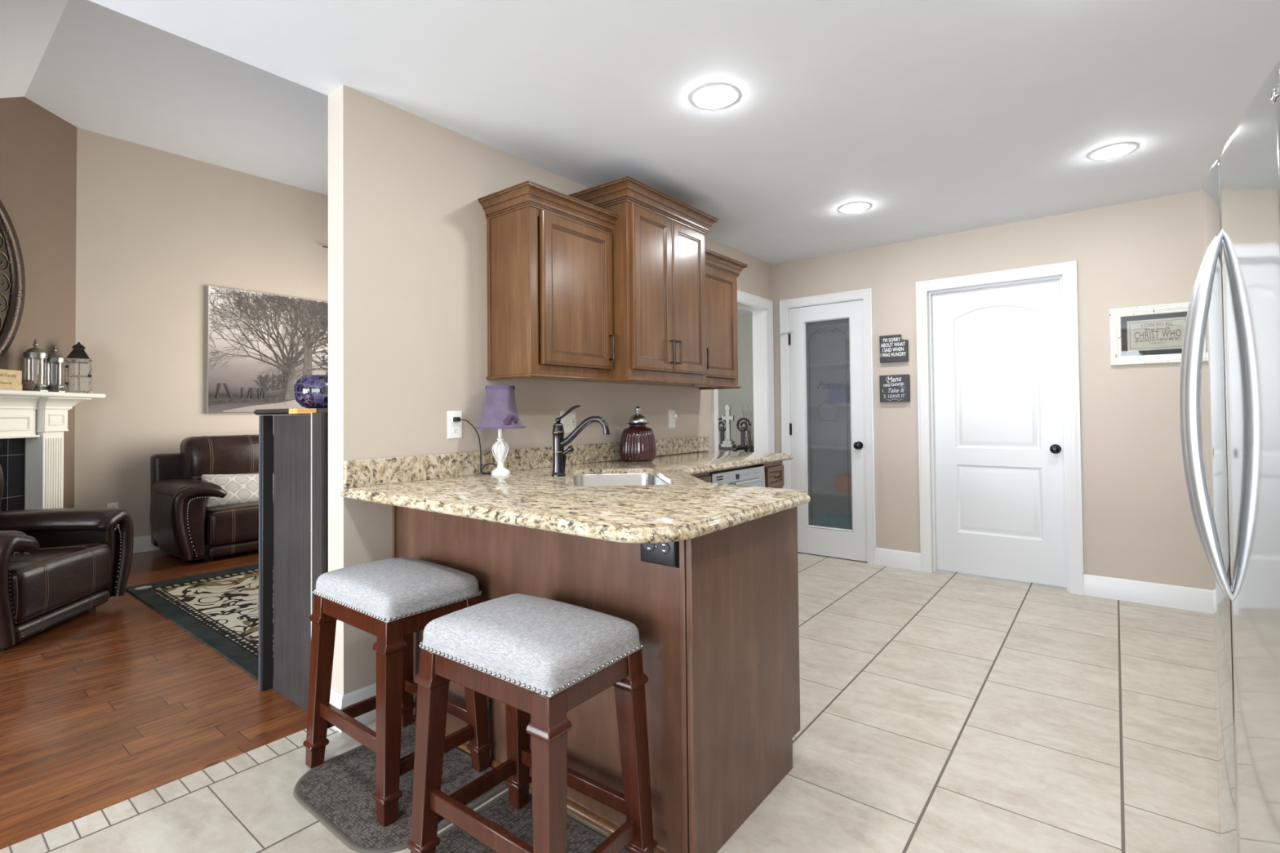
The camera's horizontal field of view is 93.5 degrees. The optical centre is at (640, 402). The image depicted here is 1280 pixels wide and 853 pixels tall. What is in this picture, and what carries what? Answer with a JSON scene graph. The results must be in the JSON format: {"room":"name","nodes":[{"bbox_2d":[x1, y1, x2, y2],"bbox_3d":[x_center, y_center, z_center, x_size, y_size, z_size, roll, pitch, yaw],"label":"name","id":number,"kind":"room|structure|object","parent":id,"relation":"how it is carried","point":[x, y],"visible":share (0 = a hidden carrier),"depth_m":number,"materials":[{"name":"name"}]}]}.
{"room":"kitchen","nodes":[
{"label":"kitchen","id":0,"kind":"room"},
{"bbox_2d":[0,96,76,508],"bbox_3d":[-4.517,-0.523,3.233,0.100,3.600,3.700,0,-1,-7],"label":"wall","id":1,"kind":"structure","parent":0,"point":[38,147],"depth_m":4.69,"materials":[{"name":"brown paint"}]},
{"bbox_2d":[0,200,25,359],"bbox_3d":[-4.516,-0.873,3.844,0.046,1.608,1.298,0,-1,-7],"label":"round wall mirror","id":2,"kind":"object","parent":1,"relation":"attached to","point":[12,277],"visible":1,"depth_m":4.36,"materials":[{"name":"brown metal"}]},
{"bbox_2d":[24,0,328,195],"bbox_3d":[-2.229,-2.349,4.721,4.425,0.060,3.282,-1,-1,38],"label":"ceiling","id":3,"kind":"structure","parent":0,"point":[104,70],"depth_m":4.57,"materials":[{"name":"paint"}]},
{"bbox_2d":[74,127,328,537],"bbox_3d":[-3.819,-0.478,6.141,0.100,3.600,2.987,-1,-1,38],"label":"wall","id":4,"kind":"structure","parent":0,"point":[155,228],"depth_m":5.41,"materials":[{"name":"beige paint"}]},
{"bbox_2d":[106,502,118,508],"bbox_3d":[-4.495,0.916,5.132,0.035,0.118,0.074,-1,-1,38],"label":"wall outlet","id":5,"kind":"object","parent":4,"relation":"attached to","point":[115,505],"visible":0.38,"depth_m":5.14,"materials":[{"name":"white plastic"}]},
{"bbox_2d":[133,535,159,553],"bbox_3d":[-3.769,1.253,6.058,0.016,0.135,2.827,-1,-1,38],"label":"baseboard","id":6,"kind":"structure","parent":4,"relation":"attached to","point":[141,544],"depth_m":5.29,"materials":[{"name":"white paint"}]},
{"bbox_2d":[206,285,328,413],"bbox_3d":[-3.626,-0.493,6.268,0.045,1.207,1.490,-1,-1,38],"label":"print","id":7,"kind":"object","parent":4,"relation":"attached to","point":[259,344],"visible":0.7,"depth_m":6.02,"materials":[{"name":"grey"}]},
{"bbox_2d":[328,84,772,694],"bbox_3d":[-0.005,0.024,3.796,0.125,2.440,3.773,-1,-1,38],"label":"wall","id":8,"kind":"structure","parent":0,"point":[407,246],"depth_m":2.50,"materials":[{"name":"beige paint"}]},
{"bbox_2d":[329,683,376,733],"bbox_3d":[-1.012,1.165,2.483,0.157,0.130,0.516,-1,-1,38],"label":"baseboard","id":9,"kind":"structure","parent":8,"relation":"attached to","point":[337,700],"depth_m":2.29,"materials":[{"name":"white paint"}]},
{"bbox_2d":[447,411,462,439],"bbox_3d":[-0.818,0.099,2.655,0.008,0.122,0.075,-1,-1,38],"label":"wall outlet","id":10,"kind":"object","parent":8,"relation":"attached to","point":[454,428],"visible":0.96,"depth_m":2.65,"materials":[{"name":"white plastic"}]},
{"bbox_2d":[452,426,458,433],"bbox_3d":[-0.816,0.122,2.653,0.004,0.027,0.033,-1,-1,38],"label":"receptacle","id":11,"kind":"object","parent":10,"relation":"attached to","point":[455,429],"depth_m":2.65,"materials":[{"name":"white plastic"}]},
{"bbox_2d":[343,435,708,488],"bbox_3d":[-0.317,0.281,3.273,0.020,0.102,2.570,-1,-1,38],"label":"backsplash","id":12,"kind":"structure","parent":8,"relation":"attached to","point":[369,472],"depth_m":2.70,"materials":[{"name":"stone"}]},
{"bbox_2d":[478,180,618,382],"bbox_3d":[-0.409,-0.523,2.917,0.349,0.837,0.647,-1,-1,38],"label":"upper cabinet","id":13,"kind":"object","parent":8,"relation":"attached to","point":[549,251],"visible":0.98,"depth_m":2.75,"materials":[{"name":"brown wood"}]},
{"bbox_2d":[560,410,576,433],"bbox_3d":[-0.382,0.104,3.206,0.009,0.122,0.118,-1,-1,38],"label":"wall outlet","id":14,"kind":"object","parent":8,"relation":"attached to","point":[569,421],"visible":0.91,"depth_m":3.21,"materials":[{"name":"beige plastic"}]},
{"bbox_2d":[563,416,567,428],"bbox_3d":[-0.397,0.104,3.184,0.005,0.064,0.032,-1,-1,38],"label":"rocker switch","id":15,"kind":"object","parent":14,"relation":"attached to","point":[565,419],"depth_m":3.18,"materials":[{"name":"beige plastic"}]},
{"bbox_2d":[570,416,574,427],"bbox_3d":[-0.363,0.105,3.228,0.004,0.064,0.032,-1,-1,38],"label":"receptacle","id":16,"kind":"object","parent":14,"relation":"attached to","point":[572,418],"depth_m":3.22,"materials":[{"name":"beige plastic"}]},
{"bbox_2d":[568,175,718,385],"bbox_3d":[0.026,-0.596,3.381,0.460,0.992,0.846,-1,-1,38],"label":"upper cabinet","id":17,"kind":"object","parent":8,"relation":"attached to","point":[659,280],"visible":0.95,"depth_m":3.15,"materials":[{"name":"brown wood"}]},
{"bbox_2d":[668,409,677,428],"bbox_3d":[0.214,0.107,3.951,0.024,0.122,0.075,-1,-1,38],"label":"wall switch","id":18,"kind":"object","parent":8,"relation":"attached to","point":[673,415],"visible":1,"depth_m":3.95,"materials":[{"name":"white plastic"}]},
{"bbox_2d":[658,248,747,390],"bbox_3d":[0.384,-0.513,3.914,0.359,0.837,0.662,-1,-1,38],"label":"upper cabinet","id":19,"kind":"object","parent":8,"relation":"attached to","point":[722,272],"visible":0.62,"depth_m":3.87,"materials":[{"name":"brown wood"}]},
{"bbox_2d":[711,289,774,453],"bbox_3d":[0.828,0.192,4.730,0.021,2.121,0.974,-1,-1,38],"label":"trim","id":20,"kind":"structure","parent":8,"relation":"attached to","point":[742,296],"depth_m":5.06,"materials":[{"name":"white paint"}]},
{"bbox_2d":[737,300,768,453],"bbox_3d":[0.769,0.231,4.774,0.131,2.045,0.825,-1,-1,38],"label":"trim","id":21,"kind":"structure","parent":8,"relation":"attached to","point":[759,320],"depth_m":5.09,"materials":[{"name":"white paint"}]},
{"bbox_2d":[0,547,1222,852],"bbox_3d":[-1.436,1.268,2.738,7.990,0.060,8.745,-1,-1,38],"label":"floor","id":22,"kind":"structure","parent":0,"point":[941,711],"depth_m":2.22,"materials":[{"name":"beige tile"}]},
{"bbox_2d":[0,389,106,511],"bbox_3d":[-4.384,0.599,3.832,0.289,1.374,2.138,0,-1,-7],"label":"fireplace mantel","id":23,"kind":"object","parent":22,"relation":"on","point":[33,424],"visible":0.7,"depth_m":4.49,"materials":[{"name":"white paint"}]},
{"bbox_2d":[0,368,22,390],"bbox_3d":[-4.405,-0.155,4.151,0.072,0.145,0.250,0,-1,-7],"label":"block sign","id":24,"kind":"object","parent":23,"relation":"on","point":[10,380],"visible":0.98,"depth_m":4.19,"materials":[{"name":"brown wood"}]},
{"bbox_2d":[22,379,35,391],"bbox_3d":[-4.401,-0.121,4.317,0.084,0.084,0.084,-1,-1,38],"label":"decorative ball","id":25,"kind":"object","parent":23,"relation":"on","point":[27,384],"visible":0.84,"depth_m":4.30,"materials":[{"name":"brown"}]},
{"bbox_2d":[22,338,49,391],"bbox_3d":[-4.443,-0.274,4.422,0.153,0.393,0.154,-1,-1,38],"label":"glass jar","id":26,"kind":"object","parent":23,"relation":"on","point":[35,358],"visible":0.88,"depth_m":4.38,"materials":[{"name":"clear glass"}]},
{"bbox_2d":[0,389,106,398],"bbox_3d":[-4.390,-0.070,3.844,0.289,0.036,2.138,0,-1,-7],"label":"shelf","id":27,"kind":"object","parent":23,"relation":"attached to","point":[3,393],"depth_m":4.37,"materials":[{"name":"white paint"}]},
{"bbox_2d":[46,345,66,392],"bbox_3d":[-4.468,-0.257,4.590,0.142,0.366,0.143,-1,-1,38],"label":"glass jar","id":28,"kind":"object","parent":23,"relation":"on","point":[55,362],"visible":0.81,"depth_m":4.55,"materials":[{"name":"clear glass"}]},
{"bbox_2d":[64,342,93,393],"bbox_3d":[-4.496,-0.277,4.816,0.168,0.414,0.170,0,-1,-40],"label":"lantern","id":29,"kind":"object","parent":23,"relation":"on","point":[78,366],"visible":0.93,"depth_m":4.77,"materials":[{"name":"grey wood"}]},
{"bbox_2d":[0,465,133,651],"bbox_3d":[-3.661,0.765,3.311,0.980,1.007,1.042,0,-1,-11],"label":"recliner chair","id":30,"kind":"object","parent":22,"relation":"on","point":[57,566],"visible":1,"depth_m":3.48,"materials":[{"name":"black leather"}]},
{"bbox_2d":[0,465,4,514],"bbox_3d":[-3.886,0.580,3.272,0.326,0.630,0.724,0,-1,-11],"label":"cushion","id":31,"kind":"object","parent":30,"relation":"on","point":[2,481],"depth_m":3.59,"materials":[{"name":"brown leather"}]},
{"bbox_2d":[8,542,110,625],"bbox_3d":[-3.567,0.999,3.325,0.732,0.304,0.726,0,-1,-11],"label":"seat cushion","id":32,"kind":"object","parent":30,"relation":"on","point":[55,579],"depth_m":3.33,"materials":[{"name":"brown leather"}]},
{"bbox_2d":[125,560,273,679],"bbox_3d":[-2.107,1.264,4.075,2.360,0.008,1.685,-1,-1,38],"label":"area rug","id":33,"kind":"object","parent":22,"relation":"on","point":[219,608],"visible":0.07,"depth_m":3.70,"materials":[{"name":"fabric"}]},
{"bbox_2d":[150,434,273,561],"bbox_3d":[-3.415,0.805,5.667,0.980,1.007,1.862,-1,-1,38],"label":"sofa","id":34,"kind":"object","parent":22,"relation":"on","point":[182,526],"visible":0.44,"depth_m":5.04,"materials":[{"name":"black leather"}]},
{"bbox_2d":[179,434,258,480],"bbox_3d":[-3.805,0.621,5.544,0.326,0.630,0.674,-1,-1,38],"label":"cushion","id":35,"kind":"object","parent":34,"relation":"on","point":[199,455],"depth_m":5.37,"materials":[{"name":"brown leather"}]},
{"bbox_2d":[200,473,258,507],"bbox_3d":[-3.529,0.782,5.445,0.207,0.309,0.735,-1,-1,40],"label":"lumbar pillow","id":36,"kind":"object","parent":34,"relation":"on","point":[239,488],"visible":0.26,"depth_m":5.30,"materials":[{"name":"fabric"}]},
{"bbox_2d":[205,501,258,546],"bbox_3d":[-3.549,1.035,5.338,0.732,0.304,0.676,-1,-1,38],"label":"seat cushion","id":37,"kind":"object","parent":34,"relation":"on","point":[233,524],"depth_m":5.00,"materials":[{"name":"brown leather"}]},
{"bbox_2d":[253,408,328,711],"bbox_3d":[-1.199,0.633,2.812,0.538,1.208,0.900,-1,-1,38],"label":"cabinet","id":38,"kind":"object","parent":22,"relation":"on","point":[293,446],"visible":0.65,"depth_m":2.51,"materials":[{"name":"black wood"}]},
{"bbox_2d":[293,374,328,408],"bbox_3d":[-1.322,-0.043,2.550,0.262,0.136,0.262,-1,-1,38],"label":"decorative ball","id":39,"kind":"object","parent":38,"relation":"on","point":[309,391],"visible":0.46,"depth_m":2.43,"materials":[{"name":"purple glass"}]},
{"bbox_2d":[293,724,507,852],"bbox_3d":[-0.779,1.213,1.923,0.604,0.007,0.470,-1,-1,38],"label":"floor mat","id":40,"kind":"object","parent":22,"relation":"on","point":[338,792],"visible":0.62,"depth_m":1.87,"materials":[{"name":"grey fabric"}]},
{"bbox_2d":[302,556,492,826],"bbox_3d":[-0.815,0.883,2.014,0.519,0.660,0.383,-1,-1,38],"label":"bar stool","id":41,"kind":"object","parent":40,"relation":"on","point":[391,600],"visible":0.98,"depth_m":1.91,"materials":[{"name":"brown wood"}]},
{"bbox_2d":[314,556,479,622],"bbox_3d":[-0.817,0.598,2.019,0.476,0.091,0.336,-1,-1,38],"label":"seat cushion","id":42,"kind":"object","parent":41,"relation":"on","point":[401,589],"depth_m":1.90,"materials":[{"name":"grey fabric"}]},
{"bbox_2d":[435,790,629,852],"bbox_3d":[-0.302,1.202,1.529,0.604,0.007,0.470,-1,-1,38],"label":"floor mat","id":43,"kind":"object","parent":22,"relation":"on","point":[580,838],"visible":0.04,"depth_m":1.68,"materials":[{"name":"grey fabric"}]},
{"bbox_2d":[406,593,657,852],"bbox_3d":[-0.280,0.869,1.542,0.519,0.660,0.383,-1,-1,37],"label":"bar stool","id":44,"kind":"object","parent":43,"relation":"on","point":[542,658],"visible":1,"depth_m":1.48,"materials":[{"name":"brown wood"}]},
{"bbox_2d":[420,593,641,697],"bbox_3d":[-0.283,0.585,1.547,0.476,0.091,0.336,-1,-1,37],"label":"seat cushion","id":45,"kind":"object","parent":44,"relation":"on","point":[533,646],"depth_m":1.44,"materials":[{"name":"grey fabric"}]},
{"bbox_2d":[392,505,799,852],"bbox_3d":[-0.230,0.783,2.224,1.436,0.868,0.667,-1,-1,38],"label":"base cabinet","id":46,"kind":"object","parent":22,"relation":"on","point":[718,631],"visible":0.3,"depth_m":1.73,"materials":[{"name":"brown wood"}]},
{"bbox_2d":[340,450,810,543],"bbox_3d":[0.262,0.337,2.821,1.487,0.037,2.602,-1,-1,38],"label":"countertop","id":47,"kind":"structure","parent":46,"relation":"on","point":[689,507],"depth_m":1.94,"materials":[{"name":"stone"}]},
{"bbox_2d":[453,385,525,475],"bbox_3d":[-0.658,0.126,2.706,0.284,0.398,0.223,-1,-1,15],"label":"table lamp","id":48,"kind":"object","parent":47,"relation":"on","point":[500,412],"visible":1,"depth_m":2.64,"materials":[{"name":"purple fabric"}]},
{"bbox_2d":[493,437,507,460],"bbox_3d":[-0.626,0.212,2.696,0.066,0.106,0.068,-1,-1,38],"label":"lamp base","id":49,"kind":"object","parent":48,"relation":"attached to","point":[500,447],"depth_m":2.68,"materials":[{"name":"white ceramic"}]},
{"bbox_2d":[551,404,610,476],"bbox_3d":[-0.258,0.165,2.599,0.275,0.308,0.061,-1,-1,19],"label":"faucet","id":50,"kind":"object","parent":47,"relation":"on","point":[559,457],"visible":1,"depth_m":2.61,"materials":[{"name":"brown metal"}]},
{"bbox_2d":[573,473,667,486],"bbox_3d":[-0.093,0.431,2.592,0.389,0.179,0.689,0,-1,-7],"label":"sink","id":51,"kind":"object","parent":47,"relation":"in","point":[615,479],"visible":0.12,"depth_m":2.93,"materials":[{"name":"silver metal"}]},
{"bbox_2d":[619,406,656,461],"bbox_3d":[-0.015,0.177,3.454,0.210,0.311,0.210,-1,-1,38],"label":"cookie jar","id":52,"kind":"object","parent":47,"relation":"on","point":[637,441],"visible":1,"depth_m":3.38,"materials":[{"name":"red glass"}]},
{"bbox_2d":[640,541,679,568],"bbox_3d":[0.046,0.387,1.596,0.123,0.090,0.020,-1,-1,38],"label":"wall outlet","id":53,"kind":"object","parent":46,"relation":"attached to","point":[661,553],"visible":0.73,"depth_m":1.58,"materials":[{"name":"black plastic"}]},
{"bbox_2d":[643,543,654,551],"bbox_3d":[0.023,0.381,1.607,0.040,0.034,0.007,-1,-1,38],"label":"receptacle","id":54,"kind":"object","parent":53,"relation":"attached to","point":[646,547],"depth_m":1.60,"materials":[{"name":"black plastic"}]},
{"bbox_2d":[657,542,670,554],"bbox_3d":[0.061,0.380,1.576,0.040,0.034,0.007,-1,-1,38],"label":"receptacle","id":55,"kind":"object","parent":53,"relation":"attached to","point":[663,548],"depth_m":1.57,"materials":[{"name":"black plastic"}]},
{"bbox_2d":[692,472,711,483],"bbox_3d":[0.040,0.749,3.232,0.614,0.768,0.338,-1,-1,38],"label":"base cabinet","id":56,"kind":"object","parent":22,"relation":"on","point":[705,477],"visible":0.03,"depth_m":3.13,"materials":[{"name":"brown wood"}]},
{"bbox_2d":[709,465,765,487],"bbox_3d":[0.366,0.804,3.586,0.588,0.865,0.610,-1,-1,38],"label":"dishwasher","id":57,"kind":"object","parent":22,"relation":"on","point":[753,475],"visible":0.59,"depth_m":3.44,"materials":[{"name":"white plastic"}]},
{"bbox_2d":[757,461,784,488],"bbox_3d":[0.627,0.806,3.950,0.646,0.868,0.270,-1,-1,38],"label":"base cabinet","id":58,"kind":"object","parent":22,"relation":"on","point":[774,472],"visible":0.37,"depth_m":3.77,"materials":[{"name":"brown wood"}]},
{"bbox_2d":[1179,58,1279,852],"bbox_3d":[1.609,0.290,1.126,0.876,1.770,0.906,-1,-1,38],"label":"refrigerator","id":59,"kind":"object","parent":22,"relation":"on","point":[1234,302],"visible":1,"depth_m":1.24,"materials":[{"name":"grey metal"}]},
{"bbox_2d":[0,0,1279,315],"bbox_3d":[-1.046,-1.797,3.325,7.990,1.237,10.100,-1,-1,38],"label":"ceiling","id":60,"kind":"structure","parent":0,"point":[941,117],"depth_m":2.37,"materials":[{"name":"paint"}]},
{"bbox_2d":[689,83,740,109],"bbox_3d":[0.299,-1.216,2.411,0.200,0.016,0.200,-1,-1,38],"label":"recessed light","id":61,"kind":"object","parent":60,"relation":"in","point":[714,95],"visible":1,"depth_m":2.39,"materials":[{"name":"white paint"}]},
{"bbox_2d":[837,201,871,213],"bbox_3d":[1.327,-1.202,3.736,0.200,0.016,0.200,-1,-1,38],"label":"recessed light","id":62,"kind":"object","parent":60,"relation":"in","point":[852,207],"visible":1,"depth_m":3.71,"materials":[{"name":"white glass"}]},
{"bbox_2d":[1087,142,1138,159],"bbox_3d":[2.319,-1.226,2.955,0.200,0.016,0.200,-1,-1,38],"label":"recessed light","id":63,"kind":"object","parent":60,"relation":"in","point":[1118,149],"visible":1,"depth_m":2.93,"materials":[{"name":"white paint"}]},
{"bbox_2d":[718,313,754,452],"bbox_3d":[1.857,0.041,7.448,2.300,2.500,0.100,-1,-1,38],"label":"wall","id":64,"kind":"structure","parent":0,"point":[735,398],"depth_m":7.81,"materials":[{"name":"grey paint"}]},
{"bbox_2d":[771,189,1212,590],"bbox_3d":[2.525,0.005,4.128,3.440,2.440,0.120,-1,-1,38],"label":"wall","id":65,"kind":"structure","parent":0,"point":[1138,523],"depth_m":3.77,"materials":[{"name":"beige paint"}]},
{"bbox_2d":[780,299,867,561],"bbox_3d":[1.476,0.223,4.865,0.683,2.036,0.109,-1,-1,38],"label":"door","id":66,"kind":"structure","parent":65,"relation":"in","point":[827,426],"depth_m":4.87,"materials":[{"name":"white paint"}]},
{"bbox_2d":[779,288,876,564],"bbox_3d":[1.492,0.188,4.851,0.761,2.121,0.021,-1,-1,38],"label":"trim","id":67,"kind":"structure","parent":65,"relation":"attached to","point":[866,294],"depth_m":4.66,"materials":[{"name":"white paint"}]},
{"bbox_2d":[879,334,908,363],"bbox_3d":[1.903,-0.404,4.521,0.197,0.203,0.038,-1,-1,38],"label":"wall sign","id":68,"kind":"object","parent":65,"relation":"attached to","point":[893,348],"visible":1,"depth_m":4.51,"materials":[{"name":"black wood"}]},
{"bbox_2d":[879,374,910,402],"bbox_3d":[1.906,-0.105,4.515,0.208,0.202,0.039,-1,-1,38],"label":"wall sign","id":69,"kind":"object","parent":65,"relation":"attached to","point":[893,388],"visible":1,"depth_m":4.50,"materials":[{"name":"grey wood"}]},
{"bbox_2d":[875,547,920,571],"bbox_3d":[1.927,1.173,4.500,0.319,0.130,0.016,-1,-1,38],"label":"baseboard","id":70,"kind":"structure","parent":65,"relation":"attached to","point":[905,560],"depth_m":4.49,"materials":[{"name":"white paint"}]},
{"bbox_2d":[787,260,1084,595],"bbox_3d":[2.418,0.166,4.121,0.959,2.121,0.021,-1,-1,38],"label":"trim","id":71,"kind":"structure","parent":65,"relation":"attached to","point":[1068,269],"depth_m":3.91,"materials":[{"name":"white paint"}]},
{"bbox_2d":[931,279,1066,587],"bbox_3d":[2.458,0.203,4.174,0.806,2.024,0.100,-1,-1,38],"label":"door","id":72,"kind":"structure","parent":65,"relation":"in","point":[997,385],"depth_m":4.17,"materials":[{"name":"white paint"}]},
{"bbox_2d":[1083,573,1213,613],"bbox_3d":[3.286,1.141,3.430,1.224,0.130,0.016,-1,-1,38],"label":"baseboard","id":73,"kind":"structure","parent":65,"relation":"attached to","point":[1194,599],"depth_m":3.60,"materials":[{"name":"white paint"}]},
{"bbox_2d":[1109,302,1206,365],"bbox_3d":[3.088,-0.407,3.595,0.445,0.349,0.026,-1,-1,38],"label":"framed picture","id":74,"kind":"object","parent":65,"relation":"attached to","point":[1150,334],"visible":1,"depth_m":3.62,"materials":[{"name":"grey"}]},
{"bbox_3d":[0.840,1.312,6.358,2.003,0.059,3.150,-1,-1,38],"label":"floor","id":75,"kind":"structure","parent":0,"visible":0},
{"bbox_2d":[718,446,751,452],"bbox_3d":[0.772,0.889,6.716,0.870,0.800,0.320,-1,-1,38],"label":"console table","id":76,"kind":"object","parent":75,"relation":"on","point":[736,448],"visible":0.05,"depth_m":6.41,"materials":[{"name":"metal"}]},
{"bbox_2d":[718,417,725,446],"bbox_3d":[0.893,0.328,6.677,0.175,0.318,0.040,-1,-1,38],"label":"scroll ornament","id":77,"kind":"object","parent":76,"relation":"on","point":[722,429],"visible":0.6,"depth_m":6.66,"materials":[{"name":"grey metal"}]},
{"bbox_2d":[720,404,736,447],"bbox_3d":[0.948,0.252,6.507,0.140,0.462,0.090,-1,-1,38],"label":"cross","id":78,"kind":"object","parent":76,"relation":"on","point":[728,442],"visible":1,"depth_m":6.49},
{"bbox_2d":[736,417,751,447],"bbox_3d":[1.117,0.322,6.500,0.175,0.318,0.040,-1,-1,38],"label":"scroll ornament","id":79,"kind":"object","parent":76,"relation":"on","point":[742,445],"visible":0.88,"depth_m":6.50,"materials":[{"name":"grey metal"}]},
{"bbox_2d":[738,405,754,452],"bbox_3d":[1.215,0.643,6.346,0.344,1.267,0.310,-1,-1,5],"label":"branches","id":80,"kind":"object","parent":75,"relation":"on","point":[752,449],"visible":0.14,"depth_m":6.33,"materials":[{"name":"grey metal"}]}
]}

